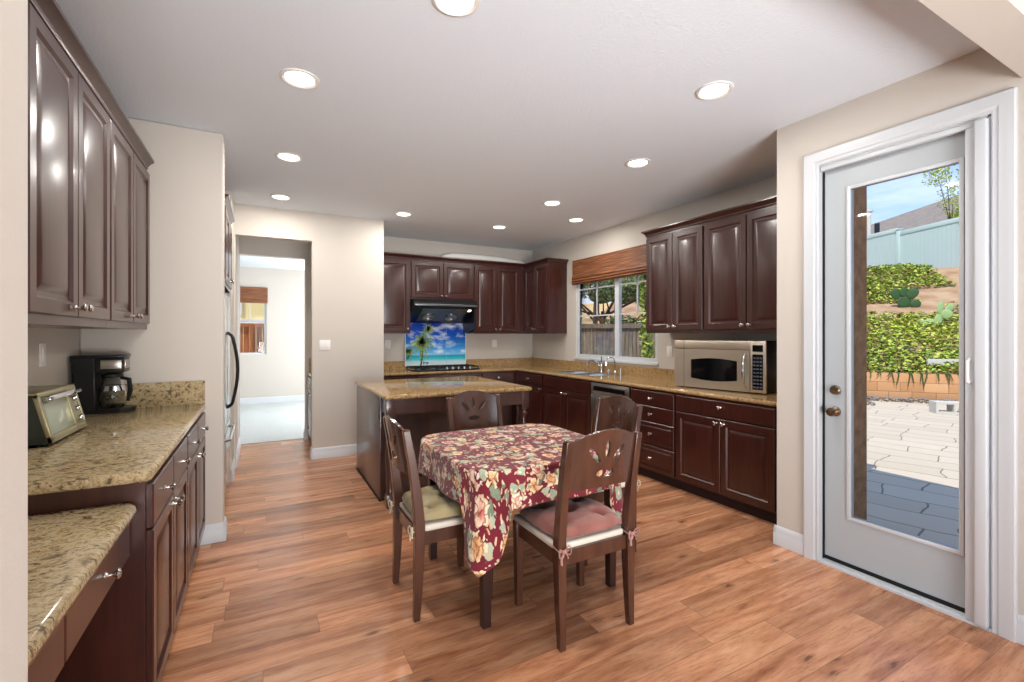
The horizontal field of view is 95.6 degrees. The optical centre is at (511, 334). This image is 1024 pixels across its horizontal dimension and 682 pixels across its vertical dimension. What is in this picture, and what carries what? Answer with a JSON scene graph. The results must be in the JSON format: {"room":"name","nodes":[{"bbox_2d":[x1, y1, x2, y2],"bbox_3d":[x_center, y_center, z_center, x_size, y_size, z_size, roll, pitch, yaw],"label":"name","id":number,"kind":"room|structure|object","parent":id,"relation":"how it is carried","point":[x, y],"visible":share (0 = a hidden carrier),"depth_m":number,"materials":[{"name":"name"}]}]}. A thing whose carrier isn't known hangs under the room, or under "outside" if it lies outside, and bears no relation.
{"room":"kitchen","nodes":[
{"label":"kitchen","id":0,"kind":"room"},
{"bbox_2d":[28,328,79,385],"bbox_3d":[-2.457,0.013,2.377,0.120,2.775,5.020,0,0,-28],"label":"wall","id":1,"kind":"structure","parent":0,"point":[61,344],"depth_m":2.47,"materials":[{"name":"beige paint"}]},
{"bbox_2d":[0,0,27,681],"bbox_3d":[-2.274,0.013,-0.463,3.959,2.775,0.150,0,0,-28],"label":"wall","id":2,"kind":"structure","parent":1,"relation":"attached to","point":[13,13],"depth_m":0.52,"materials":[{"name":"beige paint"}]},
{"bbox_2d":[39,343,45,366],"bbox_3d":[-2.362,0.100,2.338,0.010,0.117,0.075,0,0,-28],"label":"wall outlet","id":3,"kind":"object","parent":1,"relation":"attached to","point":[42,346],"visible":1,"depth_m":2.33,"materials":[{"name":"white plastic"}]},
{"bbox_2d":[28,0,116,327],"bbox_3d":[-1.809,-0.576,1.712,0.377,1.081,0.927,0,0,-28],"label":"upper cabinet","id":4,"kind":"object","parent":1,"relation":"attached to","point":[69,99],"visible":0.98,"depth_m":1.68,"materials":[{"name":"brown wood"}]},
{"bbox_2d":[28,101,153,329],"bbox_3d":[-2.240,-0.576,2.509,0.377,1.081,0.885,0,0,-28],"label":"upper cabinet","id":5,"kind":"object","parent":1,"relation":"attached to","point":[130,160],"visible":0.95,"depth_m":2.49,"materials":[{"name":"brown wood"}]},
{"bbox_2d":[80,117,224,524],"bbox_3d":[-2.324,0.013,3.040,0.745,2.775,0.130,0,0,-28],"label":"wall","id":6,"kind":"structure","parent":0,"point":[184,337],"depth_m":3.07,"materials":[{"name":"beige paint"}]},
{"bbox_2d":[124,381,204,407],"bbox_3d":[-2.330,0.383,2.946,0.638,0.155,0.025,0,0,-28],"label":"backsplash","id":7,"kind":"structure","parent":6,"relation":"attached to","point":[157,394],"depth_m":2.99,"materials":[{"name":"beige stone"}]},
{"bbox_2d":[200,522,223,544],"bbox_3d":[-2.019,1.337,3.122,0.138,0.125,0.017,0,0,-28],"label":"baseboard","id":8,"kind":"structure","parent":6,"relation":"attached to","point":[213,533],"depth_m":3.12,"materials":[{"name":"grey paint"}]},
{"bbox_2d":[223,516,227,540],"bbox_3d":[-1.985,1.337,3.215,0.017,0.125,0.145,0,0,-28],"label":"baseboard","id":9,"kind":"structure","parent":6,"relation":"attached to","point":[225,523],"depth_m":3.18,"materials":[{"name":"grey paint"}]},
{"bbox_2d":[225,190,233,481],"bbox_3d":[-3.112,0.013,4.470,0.720,2.775,0.485,0,0,-28],"label":"wall pier","id":10,"kind":"object","parent":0,"point":[230,295],"visible":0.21,"depth_m":4.63,"materials":[{"name":"beige paint"}]},
{"bbox_2d":[225,194,234,292],"bbox_3d":[-2.694,-0.746,3.858,0.657,0.691,0.930,0,0,-28],"label":"upper cabinet","id":11,"kind":"object","parent":10,"relation":"attached to","point":[229,217],"visible":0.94,"depth_m":3.95,"materials":[{"name":"brown wood"}]},
{"bbox_2d":[236,236,238,448],"bbox_3d":[-3.242,0.013,5.363,0.120,2.775,0.980,0,0,-28],"label":"wall","id":12,"kind":"structure","parent":0,"point":[237,237],"depth_m":5.39,"materials":[{"name":"beige paint"}]},
{"bbox_2d":[235,437,240,468],"bbox_3d":[-3.154,1.337,5.343,0.017,0.125,1.100,0,0,-28],"label":"baseboard","id":13,"kind":"structure","parent":12,"relation":"attached to","point":[239,440],"depth_m":5.23,"materials":[{"name":"grey paint"}]},
{"bbox_2d":[240,267,304,397],"bbox_3d":[-5.475,0.013,9.385,5.700,2.775,0.120,0,0,-28],"label":"wall","id":14,"kind":"structure","parent":0,"point":[280,371],"depth_m":9.65,"materials":[{"name":"beige paint"}]},
{"bbox_2d":[240,303,266,354],"bbox_3d":[-5.582,-0.250,9.322,1.150,1.300,0.050,0,0,-28],"label":"window","id":15,"kind":"structure","parent":14,"relation":"in","point":[265,304],"depth_m":9.55,"materials":[{"name":"grey paint"}]},
{"bbox_2d":[240,287,267,302],"bbox_3d":[-5.564,-0.810,9.235,1.240,0.320,0.052,0,0,-28],"label":"window shade","id":16,"kind":"object","parent":14,"relation":"attached to","point":[247,294],"visible":0.43,"depth_m":9.39,"materials":[{"name":"brown wood"}]},
{"bbox_2d":[240,395,304,403],"bbox_3d":[-5.486,1.337,9.301,5.600,0.125,0.017,0,0,-28],"label":"baseboard","id":17,"kind":"structure","parent":14,"relation":"attached to","point":[293,397],"depth_m":9.58,"materials":[{"name":"grey paint"}]},
{"bbox_2d":[240,401,304,444],"bbox_3d":[-4.542,1.457,7.662,5.700,0.126,4.100,0,0,-28],"label":"floor","id":18,"kind":"structure","parent":0,"point":[274,421],"depth_m":7.48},
{"bbox_2d":[239,237,310,439],"bbox_3d":[-3.548,0.013,5.823,5.700,2.775,0.120,0,0,-28],"label":"wall","id":19,"kind":"structure","parent":0,"point":[248,246],"depth_m":6.11,"materials":[{"name":"beige paint"}]},
{"bbox_2d":[234,204,383,457],"bbox_3d":[-2.572,0.013,5.101,2.270,2.775,0.120,0,0,-28],"label":"wall","id":20,"kind":"structure","parent":0,"point":[347,253],"depth_m":5.33,"materials":[{"name":"beige paint"}]},
{"bbox_2d":[319,340,330,349],"bbox_3d":[-2.123,0.115,5.269,0.117,0.117,0.010,0,0,-28],"label":"light switch","id":21,"kind":"object","parent":20,"relation":"attached to","point":[323,344],"visible":1,"depth_m":5.27,"materials":[{"name":"white plastic"}]},
{"bbox_2d":[312,444,356,459],"bbox_3d":[-1.890,1.337,5.391,0.795,0.125,0.017,0,0,-28],"label":"baseboard","id":22,"kind":"structure","parent":20,"relation":"attached to","point":[351,449],"depth_m":5.31,"materials":[{"name":"grey paint"}]},
{"bbox_2d":[384,236,531,361],"bbox_3d":[-0.866,0.013,7.024,2.800,2.775,0.120,0,0,-28],"label":"wall","id":23,"kind":"structure","parent":0,"point":[478,346],"depth_m":7.11,"materials":[{"name":"beige paint"}]},
{"bbox_2d":[384,252,410,333],"bbox_3d":[-1.655,-0.555,6.306,0.480,1.071,0.382,0,0,-28],"label":"upper cabinet","id":24,"kind":"object","parent":23,"relation":"attached to","point":[396,265],"visible":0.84,"depth_m":6.20,"materials":[{"name":"brown wood"}]},
{"bbox_2d":[405,323,465,366],"bbox_3d":[-1.106,0.134,6.790,0.931,0.634,0.010,0,0,-28],"label":"panel","id":25,"kind":"object","parent":23,"relation":"attached to","point":[427,344],"visible":0.95,"depth_m":6.78,"materials":[{"name":"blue tile"}]},
{"bbox_2d":[410,254,474,300],"bbox_3d":[-1.032,-0.790,6.643,0.935,0.601,0.382,0,0,-28],"label":"upper cabinet","id":26,"kind":"object","parent":23,"relation":"attached to","point":[431,277],"visible":0.98,"depth_m":6.49,"materials":[{"name":"brown wood"}]},
{"bbox_2d":[410,299,476,332],"bbox_3d":[-1.005,-0.255,6.586,0.910,0.460,0.458,0,0,-28],"label":"range hood","id":27,"kind":"object","parent":23,"relation":"attached to","point":[421,310],"visible":1,"depth_m":6.51,"materials":[{"name":"black metal"}]},
{"bbox_2d":[466,260,524,333],"bbox_3d":[-0.243,-0.555,7.070,0.860,1.071,0.382,0,0,-28],"label":"upper cabinet","id":28,"kind":"object","parent":23,"relation":"attached to","point":[498,286],"visible":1,"depth_m":6.92,"materials":[{"name":"brown wood"}]},
{"bbox_2d":[441,253,524,263],"bbox_3d":[-0.397,-1.151,7.027,1.456,0.117,0.116,0,0,-28],"label":"roll","id":29,"kind":"object","parent":28,"relation":"on","point":[451,255],"visible":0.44,"depth_m":6.93,"materials":[{"name":"white plastic"}]},
{"bbox_2d":[56,0,980,269],"bbox_3d":[-1.607,-1.435,2.740,8.180,0.120,15.550,0,0,-28],"label":"ceiling","id":30,"kind":"structure","parent":0,"point":[465,126],"depth_m":2.62,"materials":[{"name":"white paint"}]},
{"bbox_2d":[270,194,291,199],"bbox_3d":[-2.305,-1.371,4.624,0.196,0.009,0.196,0,0,-28],"label":"recessed light","id":31,"kind":"object","parent":30,"relation":"in","point":[274,196],"visible":1,"depth_m":4.62,"materials":[{"name":"white"}]},
{"bbox_2d":[275,152,302,161],"bbox_3d":[-1.722,-1.371,3.584,0.196,0.009,0.196,0,0,-28],"label":"recessed light","id":32,"kind":"object","parent":30,"relation":"in","point":[284,156],"visible":1,"depth_m":3.58,"materials":[{"name":"white"}]},
{"bbox_2d":[279,68,319,88],"bbox_3d":[-1.137,-1.371,2.488,0.196,0.009,0.196,0,0,-28],"label":"recessed light","id":33,"kind":"object","parent":30,"relation":"in","point":[298,78],"visible":1,"depth_m":2.48,"materials":[{"name":"white"}]},
{"bbox_2d":[432,0,479,16],"bbox_3d":[-0.230,-1.371,1.902,0.196,0.009,0.196,0,0,-28],"label":"recessed light","id":34,"kind":"object","parent":30,"relation":"in","point":[453,8],"visible":1,"depth_m":1.94,"materials":[{"name":"white"}]},
{"bbox_2d":[543,200,561,205],"bbox_3d":[0.418,-1.371,4.835,0.196,0.009,0.196,0,0,-28],"label":"recessed light","id":35,"kind":"object","parent":30,"relation":"in","point":[551,202],"visible":1,"depth_m":4.83,"materials":[{"name":"white"}]},
{"bbox_2d":[625,158,650,167],"bbox_3d":[1.006,-1.371,3.706,0.196,0.009,0.196,0,0,-28],"label":"recessed light","id":36,"kind":"object","parent":30,"relation":"in","point":[639,162],"visible":1,"depth_m":3.70,"materials":[{"name":"white"}]},
{"bbox_2d":[696,81,733,99],"bbox_3d":[1.137,-1.371,2.607,0.196,0.009,0.196,0,0,-28],"label":"recessed light","id":37,"kind":"object","parent":30,"relation":"in","point":[717,89],"visible":1,"depth_m":2.60,"materials":[{"name":"white"}]},
{"bbox_2d":[160,439,1023,681],"bbox_3d":[-0.632,1.460,0.937,8.180,0.120,11.450,0,0,-28],"label":"floor","id":38,"kind":"structure","parent":0,"point":[300,587],"depth_m":2.33,"materials":[{"name":"brown wood"}]},
{"bbox_2d":[28,523,129,681],"bbox_3d":[-1.235,1.004,0.918,0.597,0.793,1.190,0,0,-28],"label":"base cabinet","id":39,"kind":"object","parent":38,"relation":"on","point":[52,657],"visible":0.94,"depth_m":1.12,"materials":[{"name":"brown wood"}]},
{"bbox_2d":[28,503,136,667],"bbox_3d":[-1.239,0.586,0.890,0.602,0.043,1.235,0,0,-28],"label":"countertop","id":40,"kind":"structure","parent":39,"relation":"on","point":[66,549],"depth_m":1.19,"materials":[{"name":"beige stone"}]},
{"bbox_2d":[28,437,190,681],"bbox_3d":[-1.699,0.950,1.839,0.657,0.900,0.861,0,0,-28],"label":"base cabinet","id":41,"kind":"object","parent":38,"relation":"on","point":[129,637],"visible":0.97,"depth_m":1.58,"materials":[{"name":"brown wood"}]},
{"bbox_2d":[28,381,205,495],"bbox_3d":[-1.919,0.403,2.189,0.642,0.195,1.747,0,0,-28],"label":"countertop","id":42,"kind":"structure","parent":41,"relation":"on","point":[113,449],"depth_m":1.95,"materials":[{"name":"beige stone"}]},
{"bbox_2d":[28,384,86,446],"bbox_3d":[-2.077,0.349,2.048,0.207,0.222,0.430,0,0,-28],"label":"toaster oven","id":43,"kind":"object","parent":42,"relation":"on","point":[55,412],"visible":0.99,"depth_m":1.99,"materials":[{"name":"grey"}]},
{"bbox_2d":[70,354,135,414],"bbox_3d":[-2.422,0.288,2.769,0.284,0.343,0.165,0,0,-28],"label":"coffee maker","id":44,"kind":"object","parent":42,"relation":"on","point":[101,393],"visible":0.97,"depth_m":2.72,"materials":[{"name":"black plastic"}]},
{"bbox_2d":[184,412,208,586],"bbox_3d":[-2.109,0.950,2.596,0.657,0.900,0.861,0,0,-28],"label":"base cabinet","id":45,"kind":"object","parent":38,"relation":"on","point":[195,436],"visible":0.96,"depth_m":2.67,"materials":[{"name":"brown wood"}]},
{"bbox_2d":[225,293,239,492],"bbox_3d":[-2.717,0.525,3.840,0.795,1.750,0.900,0,0,-28],"label":"refrigerator","id":46,"kind":"object","parent":38,"relation":"on","point":[228,435],"visible":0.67,"depth_m":3.99,"materials":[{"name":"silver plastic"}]},
{"bbox_2d":[306,376,310,437],"bbox_3d":[-2.269,0.961,5.879,0.597,0.878,0.900,0,0,-28],"label":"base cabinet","id":47,"kind":"object","parent":38,"relation":"on","point":[308,381],"visible":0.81,"depth_m":5.91,"materials":[{"name":"brown wood"}]},
{"bbox_2d":[384,375,415,379],"bbox_3d":[-1.587,0.961,6.181,0.480,0.878,0.657,0,0,-28],"label":"base cabinet","id":48,"kind":"object","parent":38,"relation":"on","point":[402,376],"visible":0.02,"depth_m":5.94,"materials":[{"name":"brown wood"}]},
{"bbox_2d":[383,416,492,622],"bbox_3d":[-0.420,0.911,2.530,0.521,0.977,0.444,0,0,-28],"label":"dining chair","id":49,"kind":"object","parent":38,"relation":"on","point":[401,453],"visible":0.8,"depth_m":2.33,"materials":[{"name":"brown wood"}]},
{"bbox_2d":[388,484,461,540],"bbox_3d":[-0.396,0.938,2.543,0.453,0.147,0.470,0,0,-28],"label":"seat cushion","id":50,"kind":"object","parent":49,"relation":"on","point":[436,505],"visible":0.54,"depth_m":2.42,"materials":[{"name":"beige fabric"}]},
{"bbox_2d":[356,385,528,508],"bbox_3d":[-0.736,0.962,4.610,1.346,0.877,1.290,0,0,-28],"label":"kitchen island","id":51,"kind":"object","parent":38,"relation":"on","point":[423,417],"visible":0.5,"depth_m":4.17,"materials":[{"name":"wood"}]},
{"bbox_2d":[355,376,531,399],"bbox_3d":[-0.733,0.503,4.612,1.370,0.037,1.350,0,0,-28],"label":"island countertop","id":52,"kind":"structure","parent":51,"relation":"on","point":[394,389],"depth_m":4.37,"materials":[{"name":"stone"}]},
{"bbox_2d":[416,372,480,377],"bbox_3d":[-0.969,0.961,6.515,0.925,0.878,0.657,0,0,-28],"label":"base cabinet","id":53,"kind":"object","parent":38,"relation":"on","point":[478,374],"visible":0.02,"depth_m":6.26,"materials":[{"name":"brown wood"}]},
{"bbox_2d":[446,390,502,431],"bbox_3d":[-0.186,0.911,3.317,0.444,0.977,0.521,0,0,-28],"label":"dining chair","id":54,"kind":"object","parent":38,"relation":"on","point":[490,413],"visible":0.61,"depth_m":3.51,"materials":[{"name":"brown wood"}]},
{"bbox_2d":[481,371,517,383],"bbox_3d":[-0.305,0.961,6.874,0.585,0.878,0.657,0,0,-28],"label":"base cabinet","id":55,"kind":"object","parent":38,"relation":"on","point":[505,376],"visible":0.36,"depth_m":6.65,"materials":[{"name":"brown wood"}]},
{"bbox_2d":[428,478,615,629],"bbox_3d":[0.028,1.022,2.755,0.934,0.757,0.934,0,0,-28],"label":"dining table","id":56,"kind":"object","parent":38,"relation":"on","point":[485,581],"visible":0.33,"depth_m":2.24,"materials":[{"name":"black wood"}]},
{"bbox_2d":[418,424,622,577],"bbox_3d":[0.029,0.878,2.756,1.019,0.485,1.012,0,0,-28],"label":"tablecloth","id":57,"kind":"object","parent":56,"relation":"on","point":[492,473],"visible":0.83,"depth_m":2.31,"materials":[{"name":"red fabric"}]},
{"bbox_2d":[518,371,543,423],"bbox_3d":[0.489,0.961,6.592,0.657,0.878,0.710,0,0,-28],"label":"base cabinet","id":58,"kind":"object","parent":38,"relation":"on","point":[534,415],"visible":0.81,"depth_m":6.34,"materials":[{"name":"brown wood"}]},
{"bbox_2d":[543,374,594,435],"bbox_3d":[0.902,0.961,5.829,0.657,0.878,1.015,0,0,-28],"label":"base cabinet","id":59,"kind":"object","parent":38,"relation":"on","point":[566,401],"visible":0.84,"depth_m":5.63,"materials":[{"name":"brown wood"}]},
{"bbox_2d":[513,429,641,651],"bbox_3d":[0.318,0.911,2.302,0.444,0.977,0.521,0,0,-28],"label":"dining chair","id":60,"kind":"object","parent":38,"relation":"on","point":[578,470],"visible":0.9,"depth_m":2.13,"materials":[{"name":"brown wood"}]},
{"bbox_2d":[519,496,639,565],"bbox_3d":[0.305,0.938,2.327,0.470,0.147,0.453,0,0,-28],"label":"seat cushion","id":61,"kind":"object","parent":60,"relation":"on","point":[585,515],"visible":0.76,"depth_m":2.24,"materials":[{"name":"fabric"}]},
{"bbox_2d":[591,382,630,447],"bbox_3d":[1.278,0.964,5.094,0.654,0.872,0.615,0,0,-28],"label":"dishwasher","id":62,"kind":"object","parent":38,"relation":"on","point":[598,389],"visible":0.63,"depth_m":4.98,"materials":[{"name":"silver metal"}]},
{"bbox_2d":[584,396,642,565],"bbox_3d":[0.545,0.911,3.103,0.521,0.977,0.444,0,0,-28],"label":"dining chair","id":63,"kind":"object","parent":38,"relation":"on","point":[604,418],"visible":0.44,"depth_m":3.19,"materials":[{"name":"brown wood"}]},
{"bbox_2d":[631,387,680,488],"bbox_3d":[1.583,0.961,4.570,0.657,0.878,0.578,0,0,-28],"label":"base cabinet","id":64,"kind":"object","parent":38,"relation":"on","point":[657,459],"visible":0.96,"depth_m":4.36,"materials":[{"name":"brown wood"}]},
{"bbox_2d":[676,393,776,523],"bbox_3d":[1.944,0.961,3.902,0.657,0.878,0.935,0,0,-28],"label":"base cabinet","id":65,"kind":"object","parent":38,"relation":"on","point":[726,450],"visible":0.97,"depth_m":3.70,"materials":[{"name":"brown wood"}]},
{"bbox_2d":[384,358,776,406],"bbox_3d":[0.289,0.445,4.944,2.603,0.150,4.633,0,0,-28],"label":"countertop","id":66,"kind":"structure","parent":65,"relation":"on","point":[661,379],"depth_m":5.61,"materials":[{"name":"stone"}]},
{"bbox_2d":[406,364,479,371],"bbox_3d":[-0.971,0.460,6.524,0.914,0.049,0.510,0,0,-28],"label":"cooktop","id":67,"kind":"object","parent":66,"relation":"in","point":[457,366],"visible":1,"depth_m":6.43,"materials":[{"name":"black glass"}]},
{"bbox_2d":[560,371,614,376],"bbox_3d":[0.930,0.583,5.847,0.398,0.204,0.758,0,0,-28],"label":"sink","id":68,"kind":"object","parent":66,"relation":"in","point":[585,373],"visible":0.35,"depth_m":5.88,"materials":[{"name":"silver metal"}]},
{"bbox_2d":[674,340,776,393],"bbox_3d":[1.886,0.267,4.142,0.353,0.436,0.823,0,0,-39],"label":"microwave oven","id":69,"kind":"object","parent":66,"relation":"on","point":[733,365],"visible":1,"depth_m":4.00,"materials":[{"name":"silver plastic"}]},
{"bbox_2d":[532,176,776,368],"bbox_3d":[1.488,0.013,5.540,0.070,2.775,4.730,0,0,-28],"label":"wall","id":70,"kind":"structure","parent":0,"point":[628,234],"depth_m":5.58,"materials":[{"name":"beige paint"}]},
{"bbox_2d":[384,358,673,379],"bbox_3d":[0.289,0.427,4.944,2.603,0.115,4.633,0,0,-28],"label":"backsplash","id":71,"kind":"structure","parent":70,"relation":"attached to","point":[659,373],"depth_m":6.49,"materials":[{"name":"stone"}]},
{"bbox_2d":[524,257,568,333],"bbox_3d":[0.483,-0.555,6.914,0.382,1.071,0.697,0,0,-28],"label":"upper cabinet","id":72,"kind":"object","parent":70,"relation":"attached to","point":[545,279],"visible":1,"depth_m":6.70,"materials":[{"name":"brown wood"}]},
{"bbox_2d":[571,244,645,284],"bbox_3d":[1.241,-0.870,5.833,0.070,0.340,1.600,0,0,-28],"label":"window shade","id":73,"kind":"object","parent":70,"relation":"attached to","point":[631,261],"visible":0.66,"depth_m":5.80,"materials":[{"name":"brown wood"}]},
{"bbox_2d":[574,275,658,365],"bbox_3d":[1.286,-0.307,5.886,0.082,1.305,1.570,0,0,-28],"label":"window","id":74,"kind":"structure","parent":70,"relation":"in","point":[581,289],"depth_m":5.84,"materials":[{"name":"grey paint"}]},
{"bbox_2d":[580,275,645,316],"bbox_3d":[1.298,-0.584,5.892,0.014,0.663,1.440,0,0,-28],"label":"grille","id":75,"kind":"object","parent":74,"relation":"attached to","point":[618,282],"depth_m":5.84,"materials":[{"name":"grey paint"}]},
{"bbox_2d":[641,216,704,332],"bbox_3d":[1.702,-0.555,4.660,0.382,1.071,0.767,0,0,-28],"label":"upper cabinet","id":76,"kind":"object","parent":70,"relation":"attached to","point":[674,251],"visible":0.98,"depth_m":4.53,"materials":[{"name":"brown wood"}]},
{"bbox_2d":[701,195,776,332],"bbox_3d":[2.089,-0.555,3.944,0.382,1.071,0.860,0,0,-28],"label":"upper cabinet","id":77,"kind":"object","parent":70,"relation":"attached to","point":[740,241],"visible":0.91,"depth_m":3.91,"materials":[{"name":"brown wood"}]},
{"bbox_2d":[854,187,866,519],"bbox_3d":[2.278,-0.025,3.276,0.845,3.050,0.015,0,0,-28],"label":"post","id":78,"kind":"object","parent":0,"point":[860,195],"depth_m":3.43,"materials":[{"name":"brown paint"}]},
{"bbox_2d":[777,48,1023,615],"bbox_3d":[3.728,0.013,0.476,0.930,2.775,6.490,0,0,-28],"label":"wall","id":79,"kind":"structure","parent":0,"point":[978,74],"depth_m":2.87,"materials":[{"name":"beige paint"}]},
{"bbox_2d":[773,525,803,555],"bbox_3d":[1.808,1.337,3.030,0.017,0.125,0.200,0,0,-28],"label":"baseboard","id":80,"kind":"structure","parent":79,"relation":"attached to","point":[793,541],"depth_m":3.02,"materials":[{"name":"grey paint"}]},
{"bbox_2d":[804,87,1017,642],"bbox_3d":[2.118,0.135,2.550,0.128,2.530,0.940,0,0,-28],"label":"door","id":81,"kind":"structure","parent":79,"relation":"in","point":[924,571],"depth_m":2.52,"materials":[{"name":"grey paint"}]},
{"bbox_2d":[821,118,989,627],"bbox_3d":[2.079,0.177,2.528,0.073,2.422,0.755,0,0,-28],"label":"door frame","id":82,"kind":"structure","parent":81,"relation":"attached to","point":[977,133],"depth_m":2.21,"materials":[{"name":"grey paint"}]},
{"bbox_2d":[1016,614,1023,644],"bbox_3d":[3.553,1.337,-0.196,0.017,0.125,5.275,0,0,-28],"label":"baseboard","id":83,"kind":"structure","parent":79,"relation":"attached to","point":[1020,619],"depth_m":2.10,"materials":[{"name":"grey paint"}]},
{"bbox_2d":[918,0,1023,77],"bbox_3d":[0.910,-1.271,1.260,3.281,0.208,0.150,0,0,-28],"label":"header beam","id":84,"kind":"structure","parent":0,"point":[997,26],"depth_m":1.73,"materials":[{"name":"beige paint"}]},
{"label":"outside","id":85,"kind":"structure","parent":0,"visible":0},
{"bbox_2d":[584,303,609,339],"bbox_3d":[10.723,-1.114,33.500,24.213,5.556,40.000,0,0,0],"label":"hill","id":86,"kind":"structure","parent":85,"point":[588,320],"depth_m":42.54,"materials":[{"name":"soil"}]},
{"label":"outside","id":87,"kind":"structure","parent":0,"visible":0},
{"bbox_2d":[584,267,958,373],"bbox_3d":[12.459,-0.762,17.791,16.004,3.296,17.004,0,0,25],"label":"slope","id":88,"kind":"structure","parent":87,"point":[930,296],"depth_m":13.65,"materials":[{"name":"soil"}]},
{"bbox_2d":[590,275,644,328],"bbox_3d":[3.576,-0.502,14.011,3.596,3.809,1.658,0,0,1],"label":"shade tree","id":89,"kind":"object","parent":88,"relation":"on","point":[625,300],"visible":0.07,"depth_m":13.92,"materials":[{"name":"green plant"}]},
{"bbox_2d":[602,314,641,356],"bbox_3d":[3.196,0.391,12.016,2.073,1.853,1.433,0,0,5],"label":"hedge","id":90,"kind":"object","parent":88,"relation":"on","point":[628,321],"visible":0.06,"depth_m":11.83,"materials":[{"name":"green plant"}]},
{"bbox_2d":[890,287,920,307],"bbox_3d":[11.430,-1.077,13.482,0.726,0.625,0.097,0,0,25],"label":"cactus","id":91,"kind":"object","parent":88,"relation":"on","point":[903,296],"visible":1,"depth_m":13.47,"materials":[{"name":"green plant"}]},
{"bbox_2d":[867,217,958,267],"bbox_3d":[15.346,-2.989,18.178,0.180,3.058,9.380,0,0,-5],"label":"vinyl fence","id":92,"kind":"object","parent":88,"relation":"on","point":[936,244],"visible":0.28,"depth_m":17.53,"materials":[{"name":"grey"}]},
{"bbox_2d":[867,263,958,373],"bbox_3d":[10.305,-0.893,15.087,6.930,3.534,10.693,0,0,25],"label":"hedge","id":93,"kind":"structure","parent":88,"relation":"on","point":[876,270],"depth_m":11.91,"materials":[{"name":"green plant"}]},
{"bbox_2d":[917,302,953,326],"bbox_3d":[11.015,-0.514,12.068,0.809,0.712,0.110,0,0,21],"label":"cactus","id":94,"kind":"object","parent":88,"relation":"on","point":[942,314],"visible":0.86,"depth_m":12.03,"materials":[{"name":"green plant"}]},
{"bbox_2d":[921,165,958,218],"bbox_3d":[18.518,-5.095,19.495,2.261,5.792,1.229,0,0,16],"label":"young tree","id":95,"kind":"object","parent":88,"relation":"on","point":[950,214],"visible":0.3,"depth_m":19.51,"materials":[{"name":"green plant"}]},
{"bbox_2d":[926,359,958,365],"bbox_3d":[9.799,0.599,10.036,1.300,0.140,0.090,0,0,22],"label":"board","id":96,"kind":"object","parent":88,"relation":"on","point":[928,361],"visible":0.44,"depth_m":10.16,"materials":[{"name":"grey concrete"}]},
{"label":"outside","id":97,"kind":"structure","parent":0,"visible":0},
{"bbox_3d":[-7.803,1.525,13.373,17.000,0.150,9.050,0,0,-28],"label":"ground","id":98,"kind":"structure","parent":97,"visible":0},
{"bbox_2d":[240,323,263,352],"bbox_3d":[-6.982,0.605,11.179,3.645,1.790,0.110,0,0,-28],"label":"wooden fence","id":99,"kind":"object","parent":98,"relation":"on","point":[255,328],"visible":0.07,"depth_m":11.46,"materials":[{"name":"wood"}]},
{"bbox_2d":[240,303,263,352],"bbox_3d":[-9.427,-1.800,15.325,10.000,6.600,4.070,0,0,-28],"label":"house","id":100,"kind":"structure","parent":98,"relation":"on","point":[249,312],"depth_m":13.95,"materials":[{"name":"beige paint"}]},
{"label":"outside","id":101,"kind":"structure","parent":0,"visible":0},
{"bbox_2d":[867,195,958,234],"bbox_3d":[31.953,-6.689,37.579,11.427,9.778,27.689,0,0,30],"label":"house","id":102,"kind":"structure","parent":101,"point":[929,214],"depth_m":36.17,"materials":[{"name":"grey tile"}]},
{"bbox_2d":[867,209,872,234],"bbox_3d":[25.390,-7.962,33.000,0.476,1.850,0.500,0,0,-28],"label":"roof vent","id":103,"kind":"object","parent":102,"relation":"attached to","point":[869,211],"depth_m":32.90,"materials":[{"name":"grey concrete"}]},
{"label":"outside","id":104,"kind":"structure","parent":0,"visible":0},
{"bbox_2d":[867,399,958,547],"bbox_3d":[7.469,1.570,4.268,11.200,0.300,18.400,0,0,-28],"label":"patio","id":105,"kind":"structure","parent":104,"point":[913,451],"depth_m":4.90,"materials":[{"name":"beige stone"}]},
{"bbox_2d":[584,324,654,356],"bbox_3d":[2.067,0.605,9.566,2.328,1.670,0.110,0,0,21],"label":"wooden fence","id":106,"kind":"object","parent":105,"relation":"on","point":[593,332],"visible":0.12,"depth_m":9.61,"materials":[{"name":"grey wood"}]},
{"bbox_2d":[637,274,654,357],"bbox_3d":[2.253,-0.311,7.617,0.790,3.464,0.459,0,0,9],"label":"climbing vine","id":107,"kind":"object","parent":105,"relation":"on","point":[647,352],"visible":0.29,"depth_m":7.57,"materials":[{"name":"green plant"}]},
{"bbox_2d":[867,395,956,404],"bbox_3d":[7.226,1.373,9.926,7.248,0.152,1.117,0,0,25],"label":"gravel","id":108,"kind":"object","parent":105,"relation":"on","point":[926,400],"visible":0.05,"depth_m":9.77,"materials":[{"name":"gravel"}]},
{"bbox_2d":[867,372,958,401],"bbox_3d":[8.799,1.120,9.974,16.000,0.600,0.302,0,0,25],"label":"wall","id":109,"kind":"structure","parent":105,"relation":"on","point":[879,385],"depth_m":9.91,"materials":[{"name":"brick"}]},
{"bbox_2d":[869,371,958,386],"bbox_3d":[7.685,0.945,10.313,4.686,0.312,0.081,0,0,25],"label":"shoots","id":110,"kind":"object","parent":109,"relation":"on","point":[890,372],"visible":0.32,"depth_m":9.87,"materials":[{"name":"green plant"}]},
{"bbox_2d":[929,400,958,414],"bbox_3d":[7.957,1.314,8.399,0.560,0.210,0.240,0,0,18],"label":"concrete block","id":111,"kind":"object","parent":105,"relation":"on","point":[933,404],"visible":0.66,"depth_m":8.37,"materials":[{"name":"grey"}]},
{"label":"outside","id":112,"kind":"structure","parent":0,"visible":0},
{"bbox_2d":[585,276,644,354],"bbox_3d":[2.379,-0.314,12.706,3.599,4.032,1.817,0,0,0],"label":"shade tree","id":113,"kind":"object","parent":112,"point":[606,294],"visible":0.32,"depth_m":12.40,"materials":[{"name":"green plant"}]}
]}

